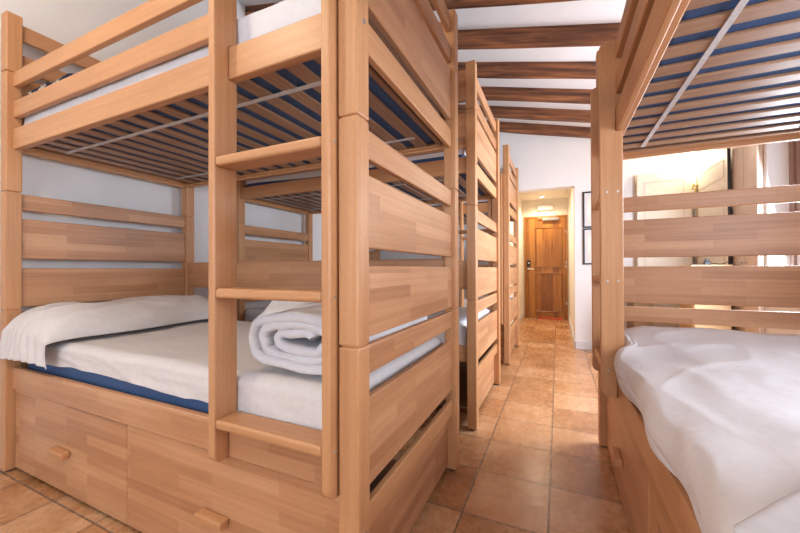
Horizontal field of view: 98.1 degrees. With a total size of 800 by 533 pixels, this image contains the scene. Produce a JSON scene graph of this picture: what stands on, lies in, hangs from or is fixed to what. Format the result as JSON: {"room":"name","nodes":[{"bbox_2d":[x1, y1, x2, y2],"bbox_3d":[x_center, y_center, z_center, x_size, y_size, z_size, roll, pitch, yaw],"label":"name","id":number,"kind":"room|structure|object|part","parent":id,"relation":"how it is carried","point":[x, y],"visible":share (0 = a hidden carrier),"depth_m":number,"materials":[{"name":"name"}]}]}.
{"room":"hostel dormitory","nodes":[
{"label":"hostel dormitory","id":0,"kind":"room"},
{"bbox_2d":[0,0,374,310],"bbox_3d":[-1.857,-0.844,2.425,0.150,3.750,7.170,0,0,24],"label":"wall","id":1,"kind":"structure","parent":0,"point":[62,21],"depth_m":2.21,"materials":[{"name":"white paint"}]},
{"bbox_2d":[0,318,630,532],"bbox_3d":[0.622,1.075,2.760,4.465,0.100,9.950,0,0,24],"label":"floor","id":2,"kind":"structure","parent":0,"point":[534,461],"depth_m":1.72,"materials":[{"name":"tile"}]},
{"bbox_2d":[0,0,459,532],"bbox_3d":[-0.864,-0.132,1.752,2.106,2.311,1.016,0,0,24],"label":"bunk bed","id":3,"kind":"object","parent":2,"relation":"on","point":[152,466],"visible":0.88,"depth_m":1.27,"materials":[{"name":"brown wood"}]},
{"bbox_3d":[-1.978,-0.132,1.765,0.061,2.303,0.061,0,0,24],"label":"post","id":4,"kind":"part","parent":3,"relation":"part of","materials":[{"name":"brown wood"}]},
{"bbox_3d":[-1.509,0.825,1.532,0.124,0.028,0.036,0,0,24],"label":"knob","id":5,"kind":"part","parent":3,"relation":"part of","materials":[{"name":"brown wood"}]},
{"bbox_3d":[-1.498,0.811,1.556,0.960,0.391,0.018,0,0,24],"label":"drawer","id":6,"kind":"part","parent":3,"relation":"part of","materials":[{"name":"brown wood"}]},
{"bbox_3d":[-1.786,-0.630,2.189,0.024,0.089,0.865,0,0,24],"label":"rail","id":7,"kind":"part","parent":3,"relation":"part of","materials":[{"name":"brown wood"}]},
{"bbox_3d":[-1.767,-0.618,2.181,0.018,0.024,0.863,0,0,24],"label":"frame rail","id":8,"kind":"part","parent":3,"relation":"part of","materials":[{"name":"brown wood"}]},
{"bbox_3d":[-1.260,-0.950,1.449,1.518,0.075,0.025,0,0,24],"label":"guard rail","id":9,"kind":"part","parent":3,"relation":"part of","materials":[{"name":"brown wood"}]},
{"bbox_3d":[-1.259,-0.797,1.448,1.518,0.084,0.025,0,0,24],"label":"guard rail","id":10,"kind":"part","parent":3,"relation":"part of","materials":[{"name":"brown wood"}]},
{"bbox_3d":[-1.049,-0.648,1.352,1.978,0.103,0.025,0,0,24],"label":"rail","id":11,"kind":"part","parent":3,"relation":"part of","materials":[{"name":"brown wood"}]},
{"bbox_3d":[-1.045,0.555,1.345,1.978,0.108,0.025,0,0,24],"label":"rail","id":12,"kind":"part","parent":3,"relation":"part of","materials":[{"name":"brown wood"}]},
{"bbox_3d":[-1.594,-0.128,2.608,0.061,2.303,0.061,0,0,24],"label":"post","id":13,"kind":"part","parent":3,"relation":"part of","materials":[{"name":"brown wood"}]},
{"bbox_3d":[-0.612,0.819,1.124,0.124,0.028,0.036,0,0,24],"label":"knob","id":14,"kind":"part","parent":3,"relation":"part of","materials":[{"name":"brown wood"}]},
{"bbox_2d":[24,0,440,180],"bbox_3d":[-0.856,-0.731,1.776,1.949,0.210,0.898,0,0,24],"label":"mattress","id":15,"kind":"object","parent":3,"relation":"on","point":[284,13],"visible":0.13,"depth_m":1.38,"materials":[{"name":"blue fabric"}]},
{"bbox_2d":[28,73,72,93],"bbox_3d":[-1.589,-0.905,2.002,0.400,0.161,0.680,0,0,24],"label":"pillow","id":16,"kind":"object","parent":15,"relation":"on","point":[68,74],"visible":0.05,"depth_m":1.73,"materials":[{"name":"white fabric"}]},
{"bbox_3d":[-0.601,0.806,1.148,1.002,0.391,0.018,0,0,24],"label":"drawer","id":17,"kind":"part","parent":3,"relation":"part of","materials":[{"name":"brown wood"}]},
{"bbox_2d":[28,319,441,430],"bbox_3d":[-0.852,0.461,1.770,1.959,0.214,0.907,0,0,24],"label":"mattress","id":18,"kind":"object","parent":3,"relation":"on","point":[169,364],"visible":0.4,"depth_m":1.35,"materials":[{"name":"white fabric"}]},
{"bbox_2d":[0,295,208,368],"bbox_3d":[-1.591,0.327,2.051,0.488,0.272,0.934,0,0,24],"label":"pillow","id":19,"kind":"object","parent":18,"relation":"on","point":[25,338],"visible":0.96,"depth_m":1.74,"materials":[{"name":"white fabric"}]},
{"bbox_2d":[257,300,319,317],"bbox_3d":[-0.429,0.246,1.952,0.600,0.211,0.400,0,0,16],"label":"pillow","id":20,"kind":"object","parent":18,"relation":"on","point":[274,306],"visible":0.1,"depth_m":1.84,"materials":[{"name":"beige fabric"}]},
{"bbox_2d":[249,303,426,374],"bbox_3d":[-0.202,0.234,1.343,0.471,0.223,0.586,0,0,24],"label":"duvet","id":21,"kind":"object","parent":18,"relation":"on","point":[290,339],"visible":0.35,"depth_m":1.12,"materials":[{"name":"white fabric"}]},
{"bbox_3d":[-0.671,-0.645,2.184,1.978,0.103,0.025,0,0,24],"label":"rail","id":22,"kind":"part","parent":3,"relation":"part of","materials":[{"name":"brown wood"}]},
{"bbox_3d":[-0.122,-0.143,0.921,0.061,2.303,0.061,0,0,24],"label":"post","id":23,"kind":"part","parent":3,"relation":"part of","materials":[{"name":"brown wood"}]},
{"bbox_3d":[0.067,-0.641,1.346,0.024,0.089,0.865,0,0,24],"label":"rail","id":24,"kind":"part","parent":3,"relation":"part of","materials":[{"name":"brown wood"}]},
{"bbox_3d":[0.071,0.700,1.338,0.024,0.073,0.865,0,0,24],"label":"rail","id":25,"kind":"part","parent":3,"relation":"part of","materials":[{"name":"brown wood"}]},
{"bbox_3d":[0.262,-0.139,1.764,0.061,2.303,0.061,0,0,24],"label":"post","id":26,"kind":"part","parent":3,"relation":"part of","materials":[{"name":"brown wood"}]},
{"bbox_2d":[237,60,500,430],"bbox_3d":[-0.275,-0.126,3.047,2.106,2.311,1.016,0,0,24],"label":"bunk bed","id":27,"kind":"object","parent":2,"relation":"on","point":[479,360],"visible":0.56,"depth_m":2.68,"materials":[{"name":"brown wood"}]},
{"bbox_3d":[-1.401,-0.126,3.034,0.061,2.303,0.061,0,0,24],"label":"post","id":28,"kind":"part","parent":27,"relation":"part of","materials":[{"name":"brown wood"}]},
{"bbox_3d":[-1.209,-0.624,3.458,0.024,0.089,0.865,0,0,24],"label":"rail","id":29,"kind":"part","parent":27,"relation":"part of","materials":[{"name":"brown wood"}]},
{"bbox_3d":[-1.190,-0.613,3.450,0.018,0.024,0.863,0,0,24],"label":"frame rail","id":30,"kind":"part","parent":27,"relation":"part of","materials":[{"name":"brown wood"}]},
{"bbox_3d":[-1.017,-0.122,3.877,0.061,2.303,0.061,0,0,24],"label":"post","id":31,"kind":"part","parent":27,"relation":"part of","materials":[{"name":"brown wood"}]},
{"bbox_3d":[-0.472,-0.643,2.621,1.978,0.103,0.025,0,0,24],"label":"rail","id":32,"kind":"part","parent":27,"relation":"part of","materials":[{"name":"brown wood"}]},
{"bbox_2d":[245,149,488,208],"bbox_3d":[-0.287,-0.724,3.030,1.949,0.208,0.898,0,0,24],"label":"mattress","id":33,"kind":"object","parent":27,"relation":"on","point":[461,152],"visible":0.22,"depth_m":2.77,"materials":[{"name":"blue fabric"}]},
{"bbox_2d":[245,306,489,344],"bbox_3d":[-0.283,0.468,3.021,1.948,0.211,0.896,0,0,24],"label":"mattress","id":34,"kind":"object","parent":27,"relation":"on","point":[251,314],"visible":0.05,"depth_m":2.66,"materials":[{"name":"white fabric"}]},
{"bbox_3d":[-0.093,-0.639,3.453,1.978,0.103,0.025,0,0,24],"label":"rail","id":35,"kind":"part","parent":27,"relation":"part of","materials":[{"name":"brown wood"}]},
{"bbox_3d":[-0.468,0.561,2.613,1.978,0.108,0.025,0,0,24],"label":"rail","id":36,"kind":"part","parent":27,"relation":"part of","materials":[{"name":"brown wood"}]},
{"bbox_3d":[0.455,-0.137,2.190,0.061,2.303,0.061,0,0,24],"label":"post","id":37,"kind":"part","parent":27,"relation":"part of","materials":[{"name":"brown wood"}]},
{"bbox_3d":[0.349,0.816,3.237,1.002,0.391,0.018,0,0,24],"label":"drawer","id":38,"kind":"part","parent":27,"relation":"part of","materials":[{"name":"brown wood"}]},
{"bbox_3d":[0.644,-0.635,2.615,0.024,0.089,0.865,0,0,24],"label":"rail","id":39,"kind":"part","parent":27,"relation":"part of","materials":[{"name":"brown wood"}]},
{"bbox_3d":[0.648,0.706,2.607,0.024,0.073,0.865,0,0,24],"label":"rail","id":40,"kind":"part","parent":27,"relation":"part of","materials":[{"name":"brown wood"}]},
{"bbox_3d":[0.839,-0.134,3.033,0.061,2.303,0.061,0,0,24],"label":"post","id":41,"kind":"part","parent":27,"relation":"part of","materials":[{"name":"brown wood"}]},
{"bbox_2d":[369,144,518,364],"bbox_3d":[0.385,-0.119,4.497,2.106,2.311,1.016,0,0,24],"label":"bunk bed","id":42,"kind":"object","parent":2,"relation":"on","point":[509,273],"visible":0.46,"depth_m":3.69,"materials":[{"name":"brown wood"}]},
{"bbox_3d":[-0.346,-0.115,5.354,0.061,2.303,0.061,0,0,24],"label":"post","id":43,"kind":"part","parent":42,"relation":"part of","materials":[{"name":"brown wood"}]},
{"bbox_3d":[0.200,-0.636,4.097,1.978,0.103,0.025,0,0,24],"label":"rail","id":44,"kind":"part","parent":42,"relation":"part of","materials":[{"name":"brown wood"}]},
{"bbox_2d":[428,199,511,220],"bbox_3d":[0.392,-0.717,4.522,1.946,0.208,0.898,0,0,24],"label":"mattress","id":45,"kind":"object","parent":42,"relation":"on","point":[479,201],"visible":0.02,"depth_m":4.00,"materials":[{"name":"blue fabric"}]},
{"bbox_2d":[459,294,511,308],"bbox_3d":[0.397,0.475,4.514,1.948,0.211,0.897,0,0,24],"label":"mattress","id":46,"kind":"object","parent":42,"relation":"on","point":[465,295],"visible":0.02,"depth_m":4.06,"materials":[{"name":"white fabric"}]},
{"bbox_3d":[0.648,0.819,3.894,1.002,0.391,0.018,0,0,24],"label":"drawer","id":47,"kind":"part","parent":42,"relation":"part of","materials":[{"name":"brown wood"}]},
{"bbox_3d":[1.127,-0.131,3.667,0.061,2.303,0.061,0,0,24],"label":"post","id":48,"kind":"part","parent":42,"relation":"part of","materials":[{"name":"brown wood"}]},
{"bbox_3d":[1.315,-0.628,4.092,0.024,0.089,0.865,0,0,24],"label":"rail","id":49,"kind":"part","parent":42,"relation":"part of","materials":[{"name":"brown wood"}]},
{"bbox_3d":[1.320,0.712,4.083,0.024,0.073,0.865,0,0,24],"label":"rail","id":50,"kind":"part","parent":42,"relation":"part of","materials":[{"name":"brown wood"}]},
{"bbox_3d":[1.510,-0.127,4.509,0.061,2.303,0.061,0,0,24],"label":"post","id":51,"kind":"part","parent":42,"relation":"part of","materials":[{"name":"brown wood"}]},
{"bbox_2d":[627,303,652,327],"bbox_3d":[2.589,0.642,3.752,0.190,0.765,0.400,0,0,24],"label":"base cabinet","id":52,"kind":"object","parent":2,"relation":"on","point":[630,324],"visible":0.04,"depth_m":3.59,"materials":[{"name":"brown wood"}]},
{"bbox_2d":[635,148,731,326],"bbox_3d":[2.845,-0.028,3.566,0.567,2.100,0.856,0,0,24],"label":"wardrobe","id":53,"kind":"object","parent":2,"relation":"on","point":[715,174],"visible":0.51,"depth_m":3.81,"materials":[{"name":"beige paint"}]},
{"bbox_3d":[3.003,-0.026,3.959,0.530,2.100,0.010,0,0,24],"label":"panel","id":54,"kind":"part","parent":53,"relation":"part of","materials":[{"name":"beige paint"}]},
{"bbox_3d":[2.965,-0.046,3.890,0.360,1.840,0.003,0,0,28],"label":"panel moulding","id":55,"kind":"part","parent":53,"relation":"part of","materials":[{"name":"beige wood"}]},
{"bbox_3d":[2.971,-0.031,3.902,0.500,2.050,0.024,0,0,28],"label":"door","id":56,"kind":"part","parent":53,"relation":"part of","materials":[{"name":"beige paint"}]},
{"bbox_2d":[692,175,697,191],"bbox_3d":[3.194,-0.844,3.739,0.086,0.288,0.065,0,0,24],"label":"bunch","id":57,"kind":"object","parent":53,"relation":"hanging from","point":[693,185],"visible":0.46,"depth_m":3.73,"materials":[{"name":"plastic"}]},
{"bbox_3d":[3.070,-0.049,3.437,0.002,1.840,0.660,0,0,24],"label":"panel moulding","id":58,"kind":"part","parent":53,"relation":"part of","materials":[{"name":"beige laminate"}]},
{"bbox_3d":[3.082,-0.034,3.431,0.024,2.050,0.800,0,0,24],"label":"door","id":59,"kind":"part","parent":53,"relation":"part of","materials":[{"name":"beige paint"}]},
{"bbox_2d":[590,0,799,532],"bbox_3d":[1.144,-0.111,0.864,1.021,2.245,2.106,0,0,24],"label":"bunk bed","id":60,"kind":"object","parent":2,"relation":"on","point":[654,500],"visible":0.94,"depth_m":1.55,"materials":[{"name":"brown wood"}]},
{"bbox_3d":[1.161,-0.108,1.977,0.061,2.237,0.061,0,0,24],"label":"post","id":61,"kind":"part","parent":60,"relation":"part of","materials":[{"name":"brown wood"}]},
{"bbox_3d":[0.929,0.816,1.490,0.036,0.028,0.124,0,0,24],"label":"knob","id":62,"kind":"part","parent":60,"relation":"part of","materials":[{"name":"brown wood"}]},
{"bbox_3d":[0.651,-0.961,0.840,0.025,0.075,1.518,0,0,24],"label":"guard rail","id":63,"kind":"part","parent":60,"relation":"part of","materials":[{"name":"brown wood"}]},
{"bbox_3d":[0.953,0.802,1.479,0.018,0.391,1.002,0,0,24],"label":"drawer","id":64,"kind":"part","parent":60,"relation":"part of","materials":[{"name":"brown wood"}]},
{"bbox_3d":[0.652,-0.807,0.839,0.025,0.084,1.518,0,0,24],"label":"guard rail","id":65,"kind":"part","parent":60,"relation":"part of","materials":[{"name":"brown wood"}]},
{"bbox_3d":[0.748,-0.656,1.047,0.025,0.103,1.978,0,0,24],"label":"rail","id":66,"kind":"part","parent":60,"relation":"part of","materials":[{"name":"brown wood"}]},
{"bbox_3d":[0.752,0.547,1.040,0.025,0.108,1.978,0,0,24],"label":"rail","id":67,"kind":"part","parent":60,"relation":"part of","materials":[{"name":"brown wood"}]},
{"bbox_3d":[0.545,0.798,0.582,0.018,0.391,0.960,0,0,24],"label":"drawer","id":68,"kind":"part","parent":60,"relation":"part of","materials":[{"name":"brown wood"}]},
{"bbox_2d":[623,0,799,143],"bbox_3d":[1.166,-0.743,0.857,0.894,0.208,1.945,0,0,24],"label":"mattress","id":69,"kind":"object","parent":60,"relation":"on","point":[731,4],"visible":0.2,"depth_m":1.10,"materials":[{"name":"blue fabric"}]},
{"bbox_3d":[1.571,-0.632,1.768,0.863,0.024,0.018,0,0,24],"label":"frame rail","id":70,"kind":"part","parent":60,"relation":"part of","materials":[{"name":"brown wood"}]},
{"bbox_3d":[1.579,-0.644,1.787,0.865,0.089,0.024,0,0,24],"label":"rail","id":71,"kind":"part","parent":60,"relation":"part of","materials":[{"name":"brown wood"}]},
{"bbox_3d":[1.170,0.452,0.850,0.896,0.207,1.948,0,0,24],"label":"mattress","id":72,"kind":"object","parent":60,"relation":"on","visible":0},
{"bbox_2d":[614,326,799,532],"bbox_3d":[1.171,0.431,0.961,0.938,0.280,1.679,0,0,24],"label":"duvet","id":73,"kind":"object","parent":72,"relation":"on","point":[719,408],"visible":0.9,"depth_m":0.80,"materials":[{"name":"white fabric"}]},
{"bbox_2d":[733,491,799,532],"bbox_3d":[0.660,0.264,0.303,0.517,0.069,0.330,0,0,-17],"label":"sheet","id":74,"kind":"object","parent":73,"relation":"on","point":[782,515],"visible":1,"depth_m":0.38,"materials":[{"name":"grey fabric"}]},
{"bbox_2d":[678,265,732,329],"bbox_3d":[2.801,0.503,3.194,0.290,1.035,0.402,0,0,24],"label":"base cabinet","id":75,"kind":"object","parent":2,"relation":"on","point":[680,305],"visible":0.13,"depth_m":3.05,"materials":[{"name":"beige wood"}]},
{"bbox_2d":[703,259,710,264],"bbox_3d":[2.745,-0.041,3.102,0.044,0.052,0.030,0,0,24],"label":"power adaptor","id":76,"kind":"object","parent":75,"relation":"on","point":[706,262],"visible":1,"depth_m":3.09,"materials":[{"name":"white plastic"}]},
{"bbox_3d":[2.728,0.495,3.033,0.250,0.950,0.016,0,0,24],"label":"door","id":77,"kind":"part","parent":75,"relation":"part of","materials":[{"name":"beige wood"}]},
{"bbox_2d":[732,144,764,332],"bbox_3d":[2.869,-0.122,2.876,0.052,2.280,0.430,0,0,24],"label":"cupboard","id":78,"kind":"object","parent":2,"relation":"on","point":[747,161],"visible":0.3,"depth_m":2.82,"materials":[{"name":"beige laminate"}]},
{"bbox_3d":[2.913,-0.141,2.978,0.016,2.200,0.200,0,0,24],"label":"door","id":79,"kind":"part","parent":78,"relation":"part of","materials":[{"name":"beige laminate"}]},
{"bbox_3d":[2.825,-0.142,2.784,0.016,2.200,0.218,0,0,24],"label":"door","id":80,"kind":"part","parent":78,"relation":"part of","materials":[{"name":"beige laminate"}]},
{"bbox_2d":[239,0,625,200],"bbox_3d":[0.662,-1.944,2.647,4.665,1.243,9.650,0,0,24],"label":"ceiling","id":81,"kind":"structure","parent":0,"point":[579,12],"depth_m":2.85,"materials":[{"name":"white paint"}]},
{"bbox_2d":[245,0,577,15],"bbox_3d":[0.437,-1.860,2.394,4.061,1.112,0.085,0,0,24],"label":"ceiling beam","id":82,"kind":"structure","parent":81,"relation":"attached to","point":[450,4],"depth_m":2.35,"materials":[{"name":"brown wood"}]},
{"bbox_2d":[458,104,590,122],"bbox_3d":[1.245,-1.852,4.170,4.061,1.110,0.086,0,0,24],"label":"ceiling beam","id":83,"kind":"structure","parent":81,"relation":"attached to","point":[507,112],"depth_m":3.98,"materials":[{"name":"brown wood"}]},
{"bbox_2d":[458,61,595,78],"bbox_3d":[0.842,-1.856,3.283,4.061,1.111,0.085,0,0,24],"label":"ceiling beam","id":84,"kind":"structure","parent":81,"relation":"attached to","point":[578,69],"depth_m":3.08,"materials":[{"name":"brown wood"}]},
{"bbox_2d":[477,86,592,103],"bbox_3d":[1.043,-1.853,3.726,4.061,1.112,0.086,0,0,24],"label":"ceiling beam","id":85,"kind":"structure","parent":81,"relation":"attached to","point":[549,95],"depth_m":3.53,"materials":[{"name":"brown wood"}]},
{"bbox_2d":[487,121,590,137],"bbox_3d":[1.447,-1.849,4.615,4.061,1.114,0.086,0,0,24],"label":"ceiling beam","id":86,"kind":"structure","parent":81,"relation":"attached to","point":[506,127],"depth_m":4.40,"materials":[{"name":"brown wood"}]},
{"bbox_2d":[458,23,619,49],"bbox_3d":[0.639,-1.859,2.839,4.061,1.110,0.085,0,0,24],"label":"ceiling beam","id":87,"kind":"structure","parent":81,"relation":"attached to","point":[583,35],"depth_m":2.62,"materials":[{"name":"brown wood"}]},
{"bbox_2d":[510,197,522,324],"bbox_3d":[1.934,-0.209,5.993,0.120,2.500,2.490,0,0,24],"label":"wall","id":88,"kind":"structure","parent":0,"point":[520,200],"depth_m":6.72,"materials":[{"name":"beige paint"}]},
{"bbox_2d":[380,132,700,341],"bbox_3d":[1.694,-0.767,4.660,4.765,3.600,0.140,0,0,24],"label":"wall","id":89,"kind":"structure","parent":0,"point":[543,163],"depth_m":4.35,"materials":[{"name":"white paint"}]},
{"bbox_2d":[575,341,591,349],"bbox_3d":[2.766,0.976,4.080,1.254,0.100,0.014,0,0,24],"label":"baseboard","id":90,"kind":"structure","parent":89,"relation":"attached to","point":[584,345],"depth_m":4.30,"materials":[{"name":"white paint"}]},
{"bbox_2d":[583,191,590,227],"bbox_3d":[2.435,-0.703,4.234,0.360,0.445,0.022,0,0,24],"label":"framed picture","id":91,"kind":"object","parent":89,"relation":"attached to","point":[586,195],"visible":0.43,"depth_m":4.29,"materials":[{"name":"white paper"}]},
{"bbox_2d":[587,196,590,222],"bbox_3d":[2.435,-0.703,4.234,0.266,0.321,0.002,0,0,24],"label":"print","id":92,"kind":"object","parent":91,"relation":"attached to","point":[588,197],"depth_m":4.28,"materials":[{"name":"paper"}]},
{"bbox_2d":[583,228,590,263],"bbox_3d":[2.437,-0.248,4.231,0.360,0.445,0.022,0,0,24],"label":"framed picture","id":93,"kind":"object","parent":89,"relation":"attached to","point":[587,231],"visible":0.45,"depth_m":4.29,"materials":[{"name":"black plastic"}]},
{"bbox_2d":[587,233,590,258],"bbox_3d":[2.437,-0.248,4.231,0.266,0.321,0.002,0,0,24],"label":"print","id":94,"kind":"object","parent":93,"relation":"attached to","point":[588,234],"depth_m":4.28,"materials":[{"name":"paper"}]},
{"bbox_2d":[522,198,568,319],"bbox_3d":[2.918,-0.206,6.979,1.096,2.500,0.120,0,0,24],"label":"wall","id":95,"kind":"structure","parent":0,"point":[529,208],"depth_m":6.94,"materials":[{"name":"beige paint"}]},
{"bbox_2d":[537,204,553,210],"bbox_3d":[2.895,-1.174,6.900,0.310,0.115,0.052,0,0,24],"label":"emergency light","id":96,"kind":"object","parent":95,"relation":"attached to","point":[547,206],"visible":1,"depth_m":6.88,"materials":[{"name":"beige paint"}]},
{"bbox_2d":[538,205,552,209],"bbox_3d":[2.885,-1.173,6.879,0.280,0.088,0.007,0,0,24],"label":"diffuser","id":97,"kind":"object","parent":96,"relation":"attached to","point":[540,207],"depth_m":6.88,"materials":[{"name":"white plastic"}]},
{"bbox_2d":[524,215,567,319],"bbox_3d":[2.886,0.018,6.885,0.797,2.050,0.075,0,0,24],"label":"door","id":98,"kind":"structure","parent":95,"relation":"in","point":[545,237],"depth_m":6.89,"materials":[{"name":"brown wood"}]},
{"bbox_3d":[2.941,-0.377,6.872,0.498,0.800,0.014,0,0,24],"label":"panel moulding","id":99,"kind":"part","parent":98,"relation":"part of","materials":[{"name":"brown wood"}]},
{"bbox_3d":[2.943,-0.377,6.875,0.458,0.760,0.006,0,0,24],"label":"panel","id":100,"kind":"part","parent":98,"relation":"part of","materials":[{"name":"brown wood"}]},
{"bbox_3d":[2.944,0.513,6.866,0.498,0.780,0.014,0,0,24],"label":"panel moulding","id":101,"kind":"part","parent":98,"relation":"part of","materials":[{"name":"brown wood"}]},
{"bbox_3d":[2.946,0.513,6.870,0.458,0.740,0.006,0,0,24],"label":"panel","id":102,"kind":"part","parent":98,"relation":"part of","materials":[{"name":"brown wood"}]},
{"bbox_2d":[568,188,574,336],"bbox_3d":[2.822,-0.215,5.589,0.120,2.500,2.490,0,0,24],"label":"wall","id":103,"kind":"structure","parent":0,"point":[571,191],"depth_m":5.33,"materials":[{"name":"beige paint"}]},
{"bbox_2d":[568,315,574,347],"bbox_3d":[2.737,0.985,5.545,0.012,0.100,2.630,0,0,24],"label":"baseboard","id":104,"kind":"structure","parent":103,"relation":"attached to","point":[572,333],"depth_m":5.06,"materials":[{"name":"white wood"}]},
{"bbox_2d":[701,141,799,334],"bbox_3d":[2.059,-0.293,0.641,0.320,2.600,6.870,0,0,24],"label":"wall","id":105,"kind":"structure","parent":0,"point":[775,155],"depth_m":2.61,"materials":[{"name":"white paint"}]},
{"bbox_2d":[789,140,799,265],"bbox_3d":[2.699,-0.426,2.070,0.065,1.280,1.100,0,0,24],"label":"window","id":106,"kind":"structure","parent":105,"relation":"in","point":[794,146],"depth_m":2.53,"materials":[{"name":"brown wood"}]}
]}

